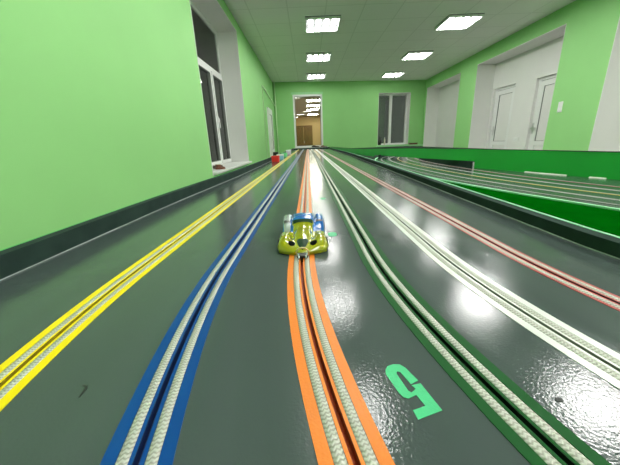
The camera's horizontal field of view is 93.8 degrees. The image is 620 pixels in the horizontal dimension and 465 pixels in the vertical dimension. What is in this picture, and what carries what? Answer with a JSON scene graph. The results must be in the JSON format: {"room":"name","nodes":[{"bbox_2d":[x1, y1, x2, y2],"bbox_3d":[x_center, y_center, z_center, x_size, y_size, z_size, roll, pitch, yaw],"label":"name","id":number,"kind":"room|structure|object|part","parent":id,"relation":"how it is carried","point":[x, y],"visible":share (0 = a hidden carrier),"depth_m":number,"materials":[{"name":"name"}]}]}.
{"room":"slot car room","nodes":[
{"label":"slot car room","id":0,"kind":"room"},
{"bbox_2d":[0,0,276,249],"bbox_3d":[-1.420,-1.420,3.110,0.500,3.020,15.200,-2,17,0],"label":"wall","id":1,"kind":"structure","parent":0,"point":[102,107],"depth_m":1.58,"materials":[{"name":"green paint"}]},
{"bbox_2d":[190,1,231,166],"bbox_3d":[-1.530,-2.013,4.140,0.115,2.146,2.176,-2,17,0],"label":"window","id":2,"kind":"structure","parent":1,"relation":"in","point":[206,40],"depth_m":4.54,"materials":[{"name":"white plastic"}]},
{"bbox_3d":[-1.572,-2.706,3.925,0.026,0.603,2.086,-2,17,0],"label":"fanlight pane","id":3,"kind":"part","parent":2,"relation":"part of","materials":[{"name":"clear glass"}]},
{"bbox_3d":[-1.532,-1.711,4.286,0.026,1.301,0.638,-2,17,0],"label":"pane","id":4,"kind":"part","parent":2,"relation":"part of","materials":[{"name":"clear glass"}]},
{"bbox_3d":[-1.528,-1.711,4.286,0.075,1.389,0.726,-2,17,0],"label":"sash","id":5,"kind":"part","parent":2,"relation":"part of","materials":[{"name":"white plastic"}]},
{"bbox_3d":[-1.537,-1.919,4.958,0.026,1.301,0.486,-2,17,0],"label":"pane","id":6,"kind":"part","parent":2,"relation":"part of","materials":[{"name":"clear glass"}]},
{"bbox_3d":[-1.533,-1.919,4.958,0.075,1.389,0.574,-2,17,0],"label":"sash","id":7,"kind":"part","parent":2,"relation":"part of","materials":[{"name":"white plastic"}]},
{"bbox_2d":[189,0,248,175],"bbox_3d":[-1.387,-2.018,4.139,0.402,2.170,2.200,-2,17,0],"label":"trim","id":8,"kind":"structure","parent":1,"relation":"attached to","point":[211,10],"depth_m":5.04,"materials":[{"name":"white paint"}]},
{"bbox_2d":[212,161,251,174],"bbox_3d":[-1.278,-1.010,4.452,0.380,0.028,2.172,-2,17,0],"label":"windowsill","id":9,"kind":"structure","parent":1,"relation":"attached to","point":[232,165],"depth_m":4.31,"materials":[{"name":"white"}]},
{"bbox_2d":[213,164,225,168],"bbox_3d":[-1.220,-0.884,3.885,0.129,0.058,0.262,-11,19,-27],"label":"car","id":10,"kind":"object","parent":9,"relation":"on","point":[216,166],"visible":1,"depth_m":3.86,"materials":[{"name":"brown plastic"}]},
{"bbox_2d":[261,85,274,157],"bbox_3d":[-1.165,-2.938,8.926,0.068,2.457,2.801,-2,17,0],"label":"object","id":11,"kind":"object","parent":1,"relation":"attached to","point":[262,86],"visible":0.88,"depth_m":7.56,"materials":[{"name":"green"}]},
{"bbox_2d":[266,107,274,156],"bbox_3d":[-1.134,-2.732,8.877,0.115,1.950,0.910,-2,17,0],"label":"door","id":12,"kind":"structure","parent":1,"relation":"in","point":[269,111],"depth_m":8.54,"materials":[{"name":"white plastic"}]},
{"bbox_3d":[-1.173,-2.702,8.891,0.035,1.688,0.576,-2,17,0],"label":"panel","id":13,"kind":"part","parent":12,"relation":"part of","materials":[{"name":"white paint"}]},
{"bbox_2d":[295,97,319,115],"bbox_3d":[0.003,-7.329,16.784,4.800,0.100,11.800,-2,17,0],"label":"ceiling","id":14,"kind":"structure","parent":0,"point":[300,104],"depth_m":16.89,"materials":[{"name":"white"}]},
{"bbox_2d":[305,98,319,101],"bbox_3d":[0.184,-6.408,14.034,0.810,0.045,0.810,-2,17,0],"label":"ceiling light","id":15,"kind":"object","parent":14,"relation":"attached to","point":[311,99],"visible":0.83,"depth_m":14.05,"materials":[{"name":"white plastic"}]},
{"bbox_2d":[306,108,318,110],"bbox_3d":[0.157,-7.621,17.951,0.810,0.045,0.810,-2,17,0],"label":"ceiling light","id":16,"kind":"object","parent":14,"relation":"attached to","point":[307,109],"visible":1,"depth_m":17.94,"materials":[{"name":"white plastic"}]},
{"bbox_2d":[306,104,319,106],"bbox_3d":[0.171,-6.999,15.945,0.810,0.045,0.810,-2,17,0],"label":"ceiling light","id":17,"kind":"object","parent":14,"relation":"attached to","point":[307,105],"visible":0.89,"depth_m":15.98,"materials":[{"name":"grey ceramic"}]},
{"bbox_2d":[296,115,320,144],"bbox_3d":[0.023,-7.580,22.830,4.800,3.000,0.100,-2,17,0],"label":"wall","id":18,"kind":"structure","parent":0,"point":[314,121],"depth_m":22.52,"materials":[{"name":"paint"}]},
{"bbox_2d":[296,125,312,145],"bbox_3d":[-0.482,-7.196,22.841,1.400,2.300,0.100,-2,17,0],"label":"door","id":19,"kind":"structure","parent":18,"relation":"in","point":[306,139],"depth_m":22.71,"materials":[{"name":"brown wood"}]},
{"bbox_2d":[272,80,425,153],"bbox_3d":[1.542,-3.911,10.765,6.225,3.020,0.350,-4,17,-7],"label":"wall","id":20,"kind":"structure","parent":0,"point":[350,108],"depth_m":10.42,"materials":[{"name":"green paint"}]},
{"bbox_2d":[291,92,322,94],"bbox_3d":[-0.104,-4.831,10.063,1.120,0.073,0.012,-4,17,-7],"label":"trim","id":21,"kind":"structure","parent":20,"relation":"attached to","point":[292,93],"depth_m":10.04,"materials":[{"name":"green"}]},
{"bbox_2d":[292,94,322,147],"bbox_3d":[-0.066,-3.967,10.390,1.040,1.770,0.140,-4,17,-7],"label":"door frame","id":22,"kind":"structure","parent":20,"relation":"in","point":[304,95],"depth_m":10.30,"materials":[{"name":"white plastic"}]},
{"bbox_2d":[377,92,410,144],"bbox_3d":[3.075,-4.221,10.858,1.210,1.800,0.303,-4,17,-7],"label":"window","id":23,"kind":"structure","parent":20,"relation":"in","point":[407,94],"depth_m":10.88,"materials":[{"name":"white paint"}]},
{"bbox_2d":[376,144,422,146],"bbox_3d":[3.381,-3.277,10.958,1.794,0.055,0.180,-4,17,-7],"label":"trim","id":24,"kind":"structure","parent":20,"relation":"attached to","point":[412,144],"depth_m":10.88,"materials":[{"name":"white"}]},
{"bbox_2d":[224,0,575,81],"bbox_3d":[1.655,-3.193,3.158,6.980,0.100,16.500,-2,17,0],"label":"ceiling","id":25,"kind":"structure","parent":0,"point":[372,37],"depth_m":5.68,"materials":[{"name":"grey tile"}]},
{"bbox_2d":[306,73,325,78],"bbox_3d":[0.188,-4.888,9.061,0.600,0.045,0.600,-2,17,0],"label":"ceiling light","id":26,"kind":"object","parent":25,"relation":"attached to","point":[308,75],"visible":1,"depth_m":9.05,"materials":[{"name":"white plastic"}]},
{"bbox_2d":[306,52,331,61],"bbox_3d":[0.202,-4.266,7.055,0.600,0.045,0.600,-2,17,0],"label":"ceiling light","id":27,"kind":"object","parent":25,"relation":"attached to","point":[318,56],"visible":1,"depth_m":7.03,"materials":[{"name":"white plastic"}]},
{"bbox_2d":[305,15,340,32],"bbox_3d":[0.215,-3.660,5.097,0.600,0.045,0.600,-2,17,0],"label":"ceiling light","id":28,"kind":"object","parent":25,"relation":"attached to","point":[327,23],"visible":1,"depth_m":5.07,"materials":[{"name":"white plastic"}]},
{"bbox_2d":[381,71,404,77],"bbox_3d":[2.654,-5.056,9.288,0.600,0.045,0.600,-2,17,0],"label":"ceiling light","id":29,"kind":"object","parent":25,"relation":"attached to","point":[400,73],"visible":1,"depth_m":9.27,"materials":[{"name":"white plastic"}]},
{"bbox_2d":[401,50,433,59],"bbox_3d":[2.668,-4.426,7.253,0.600,0.045,0.600,-2,17,0],"label":"ceiling light","id":30,"kind":"object","parent":25,"relation":"attached to","point":[411,55],"visible":1,"depth_m":7.22,"materials":[{"name":"white plastic"}]},
{"bbox_2d":[435,13,484,29],"bbox_3d":[2.682,-3.805,5.247,0.600,0.045,0.600,-2,17,0],"label":"ceiling light","id":31,"kind":"object","parent":25,"relation":"attached to","point":[452,21],"visible":1,"depth_m":5.21,"materials":[{"name":"white plastic"}]},
{"bbox_2d":[422,0,619,150],"bbox_3d":[4.528,-1.741,3.376,0.450,3.020,15.820,-2,17,0],"label":"wall","id":32,"kind":"structure","parent":0,"point":[591,26],"depth_m":4.76,"materials":[{"name":"green paint"}]},
{"bbox_2d":[423,73,460,146],"bbox_3d":[4.495,-3.559,9.654,0.464,2.680,2.390,-2,17,0],"label":"trim","id":33,"kind":"structure","parent":32,"relation":"attached to","point":[442,97],"depth_m":10.28,"materials":[{"name":"white paint"}]},
{"bbox_2d":[468,23,566,149],"bbox_3d":[4.511,-2.571,6.445,0.452,2.690,2.625,-2,17,0],"label":"trim","id":34,"kind":"structure","parent":32,"relation":"attached to","point":[482,94],"depth_m":7.41,"materials":[{"name":"white paint"}]},
{"bbox_2d":[557,101,563,112],"bbox_3d":[4.286,-2.153,4.974,0.018,0.170,0.090,-2,17,0],"label":"light switch","id":35,"kind":"object","parent":32,"relation":"attached to","point":[560,104],"visible":1,"depth_m":4.96,"materials":[{"name":"white plastic"}]},
{"bbox_2d":[588,17,619,150],"bbox_3d":[4.538,-1.622,3.329,0.464,2.720,2.060,-2,17,0],"label":"trim","id":36,"kind":"structure","parent":32,"relation":"attached to","point":[605,136],"depth_m":4.33,"materials":[{"name":"white paint"}]},
{"bbox_2d":[485,36,563,149],"bbox_3d":[4.792,-2.582,6.444,0.110,2.690,2.625,-2,17,0],"label":"wall","id":37,"kind":"structure","parent":0,"point":[525,70],"depth_m":6.41,"materials":[{"name":"white paint"}]},
{"bbox_2d":[488,84,515,148],"bbox_3d":[4.795,-2.547,7.316,0.115,2.068,0.816,-2,17,0],"label":"door","id":38,"kind":"structure","parent":37,"relation":"in","point":[504,98],"depth_m":7.26,"materials":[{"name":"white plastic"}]},
{"bbox_3d":[4.836,-2.519,7.325,0.035,1.806,0.492,-2,17,0],"label":"panel","id":39,"kind":"part","parent":38,"relation":"part of","materials":[{"name":"white paint"}]},
{"bbox_2d":[528,74,555,149],"bbox_3d":[4.805,-2.086,5.878,0.115,2.038,0.916,-2,17,0],"label":"door","id":40,"kind":"structure","parent":37,"relation":"in","point":[546,84],"depth_m":6.02,"materials":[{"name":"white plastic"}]},
{"bbox_3d":[4.846,-2.058,5.887,0.035,1.776,0.592,-2,17,0],"label":"panel","id":41,"kind":"part","parent":40,"relation":"part of","materials":[{"name":"white paint"}]},
{"bbox_3d":[1.773,-0.215,4.081,6.980,0.100,16.500,-2,17,0],"label":"floor","id":42,"kind":"structure","parent":0,"visible":0},
{"bbox_2d":[273,82,278,153],"bbox_3d":[-1.159,-3.636,10.225,0.054,3.020,0.054,-2,17,0],"label":"riser pipe","id":43,"kind":"object","parent":42,"relation":"on","point":[273,82],"visible":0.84,"depth_m":10.07,"materials":[{"name":"green"}]},
{"bbox_2d":[357,146,483,161],"bbox_3d":[1.069,-0.522,3.588,3.260,0.832,9.250,-2,17,0],"label":"table","id":44,"kind":"object","parent":42,"relation":"on","point":[374,156],"visible":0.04,"depth_m":6.03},
{"bbox_2d":[0,147,619,464],"bbox_3d":[0.275,-0.868,3.308,1.527,0.054,9.517,-2,17,0],"label":"track","id":45,"kind":"object","parent":44,"relation":"on","point":[438,322],"visible":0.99,"depth_m":0.27,"materials":[{"name":"grey paint"}]},
{"bbox_2d":[271,156,279,161],"bbox_3d":[-0.342,-0.734,2.890,0.076,0.058,0.084,-2,17,0],"label":"plastic box","id":46,"kind":"object","parent":45,"relation":"on","point":[274,158],"visible":0.96,"depth_m":2.85,"materials":[{"name":"red plastic"}]},
{"bbox_2d":[276,154,283,159],"bbox_3d":[-0.337,-0.859,3.291,0.076,0.058,0.094,-2,17,0],"label":"plastic box","id":47,"kind":"object","parent":45,"relation":"on","point":[280,155],"visible":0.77,"depth_m":3.25,"materials":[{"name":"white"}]},
{"bbox_2d":[277,213,328,261],"bbox_3d":[-0.013,-0.002,0.525,0.086,0.044,0.193,-2,17,0],"label":"car","id":48,"kind":"object","parent":45,"relation":"on","point":[303,235],"visible":1,"depth_m":0.49,"materials":[{"name":"yellow paint"}]},
{"bbox_2d":[330,147,619,179],"bbox_3d":[0.816,-1.133,3.952,0.467,0.103,8.073,-4,17,-6],"label":"barrier","id":49,"kind":"object","parent":44,"relation":"on","point":[604,164],"visible":0.95,"depth_m":1.34,"materials":[{"name":"green paint"}]},
{"bbox_2d":[375,155,619,210],"bbox_3d":[1.089,-0.469,1.920,1.263,0.052,3.718,1,18,11],"label":"track","id":50,"kind":"object","parent":44,"relation":"on","point":[593,192],"depth_m":1.08,"materials":[{"name":"grey paint"}]},
{"bbox_3d":[1.026,-0.259,1.271,0.007,0.004,0.177,-7,18,-15],"label":"paper strip","id":51,"kind":"part","parent":50,"relation":"part of","materials":[{"name":"white paper"}]},
{"bbox_2d":[440,180,619,236],"bbox_3d":[0.522,-0.069,0.763,0.340,0.017,1.381,-6,18,-13],"label":"panel","id":52,"kind":"object","parent":44,"relation":"on","point":[604,220],"visible":0.44,"depth_m":0.66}
]}

